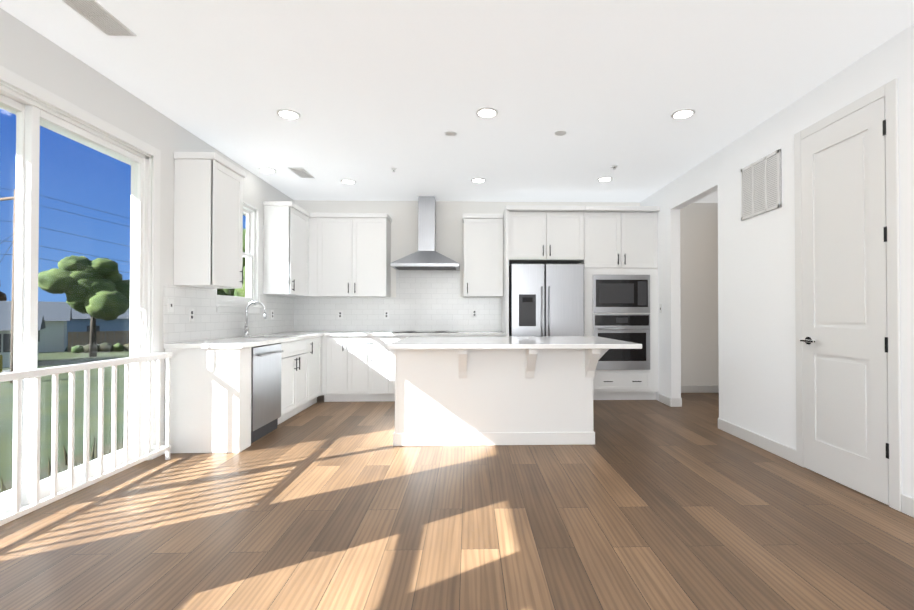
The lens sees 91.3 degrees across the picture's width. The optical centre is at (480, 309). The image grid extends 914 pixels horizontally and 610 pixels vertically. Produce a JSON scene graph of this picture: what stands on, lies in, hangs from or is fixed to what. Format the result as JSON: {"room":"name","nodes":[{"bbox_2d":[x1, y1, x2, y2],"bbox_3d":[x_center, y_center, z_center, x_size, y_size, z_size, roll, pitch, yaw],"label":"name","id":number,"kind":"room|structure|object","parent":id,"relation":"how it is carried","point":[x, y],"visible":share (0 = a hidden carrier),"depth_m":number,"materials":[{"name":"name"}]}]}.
{"room":"kitchen","nodes":[
{"label":"kitchen","id":0,"kind":"room"},
{"bbox_2d":[0,8,293,441],"bbox_3d":[-2.613,-0.235,1.427,0.150,2.780,10.200,0,-1,-1],"label":"wall","id":1,"kind":"structure","parent":0,"point":[27,52],"depth_m":3.28,"materials":[{"name":"white paint"}]},
{"bbox_2d":[0,85,148,525],"bbox_3d":[-2.617,-0.028,2.595,0.163,2.390,1.840,0,-1,-1],"label":"window frame","id":2,"kind":"structure","parent":1,"relation":"in","point":[30,114],"depth_m":2.62,"materials":[{"name":"white wood"}]},
{"bbox_2d":[0,65,160,459],"bbox_3d":[-2.571,-0.065,2.597,0.036,2.465,1.990,0,-1,-1],"label":"window trim","id":3,"kind":"structure","parent":1,"relation":"attached to","point":[12,80],"depth_m":3.51,"materials":[{"name":"white wood"}]},
{"bbox_2d":[0,351,171,525],"bbox_3d":[-2.493,0.740,2.556,0.150,0.855,2.000,0,-1,-1],"label":"guard rail","id":4,"kind":"object","parent":1,"relation":"attached to","point":[36,374],"visible":1,"depth_m":2.76,"materials":[{"name":"white"}]},
{"bbox_2d":[0,105,245,215],"bbox_3d":[-3.068,-1.557,1.429,0.759,0.135,11.900,0,-1,-1],"label":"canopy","id":5,"kind":"object","parent":1,"relation":"attached to","point":[81,140],"depth_m":3.84,"materials":[{"name":"white"}]},
{"bbox_2d":[174,152,245,288],"bbox_3d":[-2.440,-0.773,4.038,0.328,1.130,0.500,0,-1,-1],"label":"upper cabinet","id":6,"kind":"object","parent":1,"relation":"attached to","point":[208,188],"depth_m":3.79,"materials":[{"name":"white paint"}]},
{"bbox_2d":[163,284,294,343],"bbox_3d":[-2.627,0.048,5.006,0.007,0.487,2.700,0,-1,-1],"label":"tile backsplash","id":7,"kind":"structure","parent":1,"relation":"attached to","point":[207,324],"depth_m":4.31,"materials":[{"name":"white tile"}]},
{"bbox_2d":[168,298,173,311],"bbox_3d":[-2.585,-0.038,3.732,0.009,0.115,0.070,0,-1,-1],"label":"switch plate","id":8,"kind":"object","parent":7,"relation":"attached to","point":[170,304],"visible":1,"depth_m":3.72,"materials":[{"name":"white plastic"}]},
{"bbox_2d":[189,308,193,320],"bbox_3d":[-2.593,0.045,4.011,0.008,0.115,0.070,0,-1,-1],"label":"outlet","id":9,"kind":"object","parent":7,"relation":"attached to","point":[191,314],"visible":1,"depth_m":4.00,"materials":[{"name":"white plastic"}]},
{"bbox_2d":[216,201,261,312],"bbox_3d":[-2.670,-0.590,4.871,0.155,1.241,0.920,0,-1,-1],"label":"window","id":10,"kind":"structure","parent":1,"relation":"in","point":[231,304],"depth_m":5.23,"materials":[{"name":"white"}]},
{"bbox_2d":[263,201,309,295],"bbox_3d":[-2.485,-0.755,5.746,0.328,1.130,0.618,0,-1,-1],"label":"upper cabinet","id":11,"kind":"object","parent":1,"relation":"attached to","point":[284,229],"depth_m":5.44,"materials":[{"name":"white paint"}]},
{"bbox_2d":[0,393,913,609],"bbox_3d":[0.541,1.216,1.495,6.460,0.120,10.200,0,-1,-1],"label":"floor","id":12,"kind":"structure","parent":0,"point":[320,504],"depth_m":2.37,"materials":[{"name":"brown wood"}]},
{"bbox_2d":[164,347,250,452],"bbox_3d":[-2.294,0.750,3.776,0.608,0.860,0.200,0,-1,-1],"label":"base cabinet","id":13,"kind":"object","parent":12,"relation":"on","point":[210,400],"depth_m":3.68,"materials":[{"name":"white paint"}]},
{"bbox_2d":[251,343,283,442],"bbox_3d":[-2.268,0.756,4.185,0.645,0.855,0.605,0,-1,-1],"label":"dishwasher","id":14,"kind":"object","parent":12,"relation":"on","point":[265,387],"visible":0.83,"depth_m":4.14,"materials":[{"name":"grey metal"}]},
{"bbox_2d":[278,357,311,424],"bbox_3d":[-2.322,0.881,4.877,0.608,0.620,0.775,0,-1,-1],"label":"base cabinet","id":15,"kind":"object","parent":12,"relation":"on","point":[296,372],"depth_m":4.88,"materials":[{"name":"white paint"}]},
{"bbox_2d":[281,337,321,404],"bbox_3d":[-2.339,0.768,5.501,0.608,0.860,0.590,0,-1,-1],"label":"base cabinet","id":16,"kind":"object","parent":12,"relation":"on","point":[311,347],"depth_m":5.44,"materials":[{"name":"white paint"}]},
{"bbox_2d":[322,336,353,401],"bbox_3d":[-1.858,0.773,6.077,0.380,0.860,0.618,0,-1,-1],"label":"base cabinet","id":17,"kind":"object","parent":12,"relation":"on","point":[337,351],"depth_m":5.77,"materials":[{"name":"white paint"}]},
{"bbox_2d":[164,332,324,358],"bbox_3d":[-2.301,0.404,4.695,0.641,0.230,2.070,0,-1,-1],"label":"countertop","id":18,"kind":"structure","parent":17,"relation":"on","point":[241,342],"depth_m":4.07,"materials":[{"name":"white stone"}]},
{"bbox_2d":[243,301,266,336],"bbox_3d":[-2.458,0.095,4.862,0.242,0.391,0.087,0,-1,-1],"label":"faucet","id":19,"kind":"object","parent":18,"relation":"on","point":[246,330],"visible":1,"depth_m":4.87,"materials":[{"name":"silver metal"}]},
{"bbox_2d":[282,331,504,335],"bbox_3d":[-1.169,0.323,6.085,2.977,0.039,0.648,0,-1,-1],"label":"countertop","id":20,"kind":"structure","parent":17,"relation":"on","point":[327,333],"depth_m":5.79,"materials":[{"name":"white stone"}]},
{"bbox_2d":[391,331,458,332],"bbox_3d":[-0.740,0.299,6.117,0.880,0.009,0.450,0,-1,-1],"label":"cooktop","id":21,"kind":"object","parent":20,"relation":"in","point":[425,332],"visible":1,"depth_m":5.90,"materials":[{"name":"black glass"}]},
{"bbox_2d":[354,336,393,401],"bbox_3d":[-1.461,0.774,6.088,0.654,0.860,0.618,0,-1,-1],"label":"base cabinet","id":22,"kind":"object","parent":12,"relation":"on","point":[358,368],"depth_m":5.79,"materials":[{"name":"white paint"}]},
{"bbox_2d":[394,336,409,400],"bbox_3d":[-0.737,0.774,6.106,1.034,0.860,0.618,0,-1,-1],"label":"base cabinet","id":23,"kind":"object","parent":12,"relation":"on","point":[396,338],"depth_m":5.79,"materials":[{"name":"white paint"}]},
{"bbox_2d":[388,336,641,445],"bbox_3d":[0.272,0.735,4.264,2.074,0.900,1.300,0,-1,-1],"label":"kitchen island","id":24,"kind":"object","parent":12,"relation":"on","point":[487,390],"visible":1,"depth_m":3.90,"materials":[{"name":"white paint"}]},
{"bbox_2d":[502,205,584,335],"bbox_3d":[0.843,-0.076,6.127,1.042,2.560,0.678,0,-1,-1],"label":"tall cabinet","id":25,"kind":"object","parent":12,"relation":"on","point":[543,234],"visible":0.92,"depth_m":5.88,"materials":[{"name":"white paint"}]},
{"bbox_2d":[509,264,583,335],"bbox_3d":[0.867,0.303,6.071,0.950,1.800,0.726,0,-1,-1],"label":"fridge","id":26,"kind":"object","parent":12,"relation":"on","point":[546,299],"visible":0.56,"depth_m":5.77,"materials":[{"name":"grey metal"}]},
{"bbox_2d":[577,206,659,399],"bbox_3d":[1.857,-0.076,6.153,0.983,2.560,0.679,0,-1,-1],"label":"tall cabinet","id":27,"kind":"object","parent":12,"relation":"on","point":[620,261],"visible":0.94,"depth_m":5.88,"materials":[{"name":"white paint"}]},
{"bbox_2d":[0,0,913,202],"bbox_3d":[0.541,-1.684,1.525,6.460,0.120,10.200,0,-1,-1],"label":"ceiling","id":28,"kind":"structure","parent":0,"point":[372,93],"depth_m":3.10,"materials":[{"name":"white paint"}]},
{"bbox_2d":[61,0,136,35],"bbox_3d":[-2.094,-1.607,2.425,0.170,0.014,0.380,0,-1,-1],"label":"ceiling vent","id":29,"kind":"object","parent":28,"relation":"in","point":[96,14],"depth_m":2.44,"materials":[{"name":"white metal"}]},
{"bbox_2d":[259,167,276,172],"bbox_3d":[-2.413,-1.582,5.068,0.183,0.009,0.183,-1,-1,44],"label":"recessed light","id":30,"kind":"object","parent":28,"relation":"in","point":[266,170],"depth_m":5.05,"materials":[{"name":"white"}]},
{"bbox_2d":[276,109,300,119],"bbox_3d":[-1.565,-1.597,3.650,0.183,0.009,0.183,-1,-1,44],"label":"recessed light","id":31,"kind":"object","parent":28,"relation":"in","point":[289,114],"depth_m":3.64,"materials":[{"name":"white"}]},
{"bbox_2d":[288,167,313,177],"bbox_3d":[-2.065,-1.579,5.157,0.170,0.014,0.380,0,-1,-1],"label":"ceiling vent","id":32,"kind":"object","parent":28,"relation":"in","point":[300,172],"depth_m":5.11,"materials":[{"name":"white metal"}]},
{"bbox_2d":[341,179,355,183],"bbox_3d":[-1.624,-1.578,5.499,0.183,0.009,0.183,-1,-1,44],"label":"recessed light","id":33,"kind":"object","parent":28,"relation":"in","point":[346,181],"depth_m":5.47,"materials":[{"name":"white"}]},
{"bbox_2d":[445,131,456,136],"bbox_3d":[-0.265,-1.595,4.044,0.109,0.006,0.109,0,-1,-10],"label":"detector","id":34,"kind":"object","parent":28,"relation":"attached to","point":[449,133],"depth_m":4.03,"materials":[{"name":"white plastic"}]},
{"bbox_2d":[471,178,485,182],"bbox_3d":[-0.022,-1.579,5.440,0.183,0.009,0.183,-1,-1,44],"label":"recessed light","id":35,"kind":"object","parent":28,"relation":"in","point":[476,180],"depth_m":5.43,"materials":[{"name":"white"}]},
{"bbox_2d":[476,107,497,117],"bbox_3d":[0.056,-1.597,3.622,0.183,0.009,0.183,-1,-1,44],"label":"recessed light","id":36,"kind":"object","parent":28,"relation":"in","point":[484,112],"depth_m":3.60,"materials":[{"name":"white"}]},
{"bbox_2d":[554,130,566,135],"bbox_3d":[0.725,-1.595,4.029,0.109,0.006,0.109,0,-1,-10],"label":"detector","id":37,"kind":"object","parent":28,"relation":"attached to","point":[556,133],"depth_m":4.03,"materials":[{"name":"white plastic"}]},
{"bbox_2d":[597,177,612,181],"bbox_3d":[1.510,-1.579,5.400,0.183,0.009,0.183,-1,-1,44],"label":"recessed light","id":38,"kind":"object","parent":28,"relation":"in","point":[603,179],"depth_m":5.39,"materials":[{"name":"white"}]},
{"bbox_2d":[671,109,695,119],"bbox_3d":[1.656,-1.597,3.644,0.183,0.009,0.183,-1,-1,44],"label":"recessed light","id":39,"kind":"object","parent":28,"relation":"in","point":[683,113],"depth_m":3.64,"materials":[{"name":"white"}]},
{"bbox_2d":[294,200,718,385],"bbox_3d":[0.485,-0.182,6.535,6.310,2.780,0.150,0,-1,-1],"label":"wall","id":40,"kind":"structure","parent":0,"point":[699,289],"depth_m":6.52,"materials":[{"name":"white paint"}]},
{"bbox_2d":[306,213,329,296],"bbox_3d":[-2.252,-0.750,6.197,0.200,1.130,0.388,0,-1,-1],"label":"upper cabinet","id":41,"kind":"object","parent":40,"relation":"attached to","point":[306,253],"depth_m":6.06,"materials":[{"name":"white paint"}]},
{"bbox_2d":[322,213,389,296],"bbox_3d":[-1.748,-0.750,6.241,0.929,1.130,0.328,0,-1,-1],"label":"upper cabinet","id":42,"kind":"object","parent":40,"relation":"attached to","point":[355,246],"depth_m":6.08,"materials":[{"name":"white paint"}]},
{"bbox_2d":[295,270,501,330],"bbox_3d":[-1.178,-0.133,6.411,2.977,0.877,0.007,0,-1,-1],"label":"tile backsplash","id":43,"kind":"structure","parent":40,"relation":"attached to","point":[427,300],"depth_m":6.41,"materials":[{"name":"white tile"}]},
{"bbox_2d":[338,311,342,318],"bbox_3d":[-2.002,0.069,6.379,0.070,0.115,0.008,0,-1,-1],"label":"outlet","id":44,"kind":"object","parent":43,"relation":"attached to","point":[340,314],"visible":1,"depth_m":6.38,"materials":[{"name":"white plastic"}]},
{"bbox_2d":[384,311,388,318],"bbox_3d":[-1.343,0.069,6.396,0.070,0.115,0.008,0,-1,-1],"label":"outlet","id":45,"kind":"object","parent":43,"relation":"attached to","point":[386,314],"visible":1,"depth_m":6.39,"materials":[{"name":"white plastic"}]},
{"bbox_2d":[472,309,476,316],"bbox_3d":[-0.083,0.050,6.429,0.070,0.115,0.008,0,-1,-1],"label":"outlet","id":46,"kind":"object","parent":43,"relation":"attached to","point":[474,312],"visible":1,"depth_m":6.43,"materials":[{"name":"white plastic"}]},
{"bbox_2d":[390,196,459,269],"bbox_3d":[-0.744,-1.073,6.182,0.915,1.002,0.490,0,-1,-1],"label":"range hood","id":47,"kind":"object","parent":40,"relation":"attached to","point":[426,256],"visible":1,"depth_m":6.17,"materials":[{"name":"silver metal"}]},
{"bbox_2d":[463,214,502,296],"bbox_3d":[0.041,-0.749,6.287,0.543,1.130,0.328,0,-1,-1],"label":"upper cabinet","id":48,"kind":"object","parent":40,"relation":"attached to","point":[483,233],"depth_m":6.13,"materials":[{"name":"white paint"}]},
{"bbox_2d":[681,385,717,392],"bbox_3d":[2.956,1.155,6.503,0.990,0.105,0.014,0,-1,-1],"label":"baseboard","id":49,"kind":"structure","parent":40,"relation":"attached to","point":[696,388],"depth_m":6.50,"materials":[{"name":"white wood"}]},
{"bbox_2d":[640,24,913,497],"bbox_3d":[2.532,-0.234,1.487,0.120,2.780,10.050,0,-1,-1],"label":"wall","id":50,"kind":"structure","parent":0,"point":[756,326],"depth_m":3.76,"materials":[{"name":"white paint"}]},
{"bbox_2d":[659,394,672,406],"bbox_3d":[2.355,1.147,5.689,0.014,0.105,0.330,0,-1,-1],"label":"baseboard","id":51,"kind":"structure","parent":50,"relation":"attached to","point":[664,399],"depth_m":5.66,"materials":[{"name":"white wood"}]},
{"bbox_2d":[673,398,681,406],"bbox_3d":[2.466,1.150,5.997,0.044,0.105,0.940,0,-1,-1],"label":"baseboard","id":52,"kind":"structure","parent":50,"relation":"attached to","point":[676,401],"depth_m":5.53,"materials":[{"name":"white wood"}]},
{"bbox_2d":[718,418,795,463],"bbox_3d":[2.401,1.129,3.935,0.014,0.105,1.080,0,-1,-1],"label":"baseboard","id":53,"kind":"structure","parent":50,"relation":"attached to","point":[775,448],"depth_m":3.83,"materials":[{"name":"white wood"}]},
{"bbox_2d":[741,149,781,220],"bbox_3d":[2.401,-1.055,3.833,0.018,0.470,0.510,0,-1,-1],"label":"air vent","id":54,"kind":"object","parent":50,"relation":"in","point":[761,185],"visible":1,"depth_m":3.79,"materials":[{"name":"grey metal"}]},
{"bbox_2d":[800,97,888,504],"bbox_3d":[2.394,-0.056,2.994,0.075,2.439,0.680,0,-1,-1],"label":"closet door","id":55,"kind":"structure","parent":50,"relation":"in","point":[844,339],"depth_m":2.94,"materials":[{"name":"white wood"}]},
{"bbox_2d":[794,78,901,511],"bbox_3d":[2.424,-0.089,3.000,0.018,2.522,0.819,0,-1,-1],"label":"door frame","id":56,"kind":"structure","parent":50,"relation":"attached to","point":[888,91],"depth_m":2.64,"materials":[{"name":"white wood"}]},
{"bbox_2d":[902,494,913,517],"bbox_3d":[2.514,1.084,-0.398,0.014,0.105,5.950,0,-1,-1],"label":"baseboard","id":57,"kind":"structure","parent":50,"relation":"attached to","point":[907,502],"depth_m":2.53,"materials":[{"name":"white wood"}]},
{"label":"outside","id":58,"kind":"structure","parent":0,"visible":0},
{"bbox_2d":[0,346,128,482],"bbox_3d":[-82.008,3.576,27.576,157.180,0.300,220.000,0,-1,-1],"label":"lawn","id":59,"kind":"structure","parent":58,"point":[50,359],"depth_m":15.08,"materials":[{"name":"green plant"}]},
{"bbox_2d":[0,291,6,300],"bbox_3d":[-54.434,-0.234,47.244,5.158,7.728,5.784,0,-1,-1],"label":"tree","id":60,"kind":"object","parent":59,"relation":"on","point":[2,295],"depth_m":48.83,"materials":[{"name":"brown plant"}]},
{"bbox_2d":[0,315,45,367],"bbox_3d":[-30.185,1.878,27.746,4.300,3.100,5.300,1,-1,-41],"label":"shed","id":61,"kind":"object","parent":59,"relation":"on","point":[4,343],"depth_m":26.55,"materials":[{"name":"grey"}]},
{"bbox_2d":[0,436,123,492],"bbox_3d":[-6.072,2.847,4.556,5.400,0.716,50.000,0,-1,-1],"label":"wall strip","id":62,"kind":"object","parent":59,"relation":"on","point":[79,460],"depth_m":9.22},
{"bbox_2d":[0,301,129,352],"bbox_3d":[-40.838,1.351,44.503,21.116,4.500,18.402,1,-1,-41],"label":"house","id":63,"kind":"structure","parent":59,"relation":"on","point":[65,324],"depth_m":37.35,"materials":[{"name":"grey"}]},
{"bbox_2d":[0,188,129,382],"bbox_3d":[-21.395,-1.096,20.604,52.322,8.900,160.868,0,-1,-1],"label":"utility pole","id":64,"kind":"object","parent":59,"relation":"on","point":[12,309],"depth_m":20.47,"materials":[{"name":"brown wood"}]},
{"bbox_2d":[38,255,129,356],"bbox_3d":[-28.629,-0.250,33.229,5.019,7.468,5.538,0,-1,-1],"label":"tree","id":65,"kind":"object","parent":59,"relation":"on","point":[95,286],"depth_m":31.96,"materials":[{"name":"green plant"}]},
{"bbox_2d":[68,331,129,351],"bbox_3d":[-29.274,2.719,41.395,13.201,1.700,0.030,1,-1,-41],"label":"fence","id":66,"kind":"object","parent":59,"relation":"on","point":[101,336],"depth_m":38.40,"materials":[{"name":"grey wood"}]},
{"bbox_2d":[71,342,128,352],"bbox_3d":[-28.512,3.284,40.027,12.079,1.141,1.254,1,-1,-42],"label":"hedge","id":67,"kind":"object","parent":59,"relation":"on","point":[108,348],"depth_m":37.03,"materials":[{"name":"green plant"}]},
{"bbox_2d":[217,289,228,295],"bbox_3d":[-30.807,-0.590,53.810,6.093,8.573,6.360,0,-1,-1],"label":"tree","id":68,"kind":"object","parent":59,"relation":"on","point":[221,292],"depth_m":51.79,"materials":[{"name":"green plant"}]},
{"bbox_2d":[220,228,245,296],"bbox_3d":[-12.375,-0.608,25.505,5.356,8.024,5.711,0,-1,-1],"label":"tree","id":69,"kind":"object","parent":59,"relation":"on","point":[239,293],"depth_m":23.49,"materials":[{"name":"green plant"}]},
{"bbox_3d":[-19.697,3.241,11.099,21.405,0.030,29.552,0,-1,-1],"label":"street","id":70,"kind":"object","parent":59,"relation":"on","visible":0},
{"bbox_2d":[0,355,2,372],"bbox_3d":[-25.720,2.858,23.401,0.700,0.950,0.700,0,-1,-1],"label":"bin","id":71,"kind":"object","parent":70,"relation":"on","point":[1,363],"depth_m":23.66,"materials":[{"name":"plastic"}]}
]}

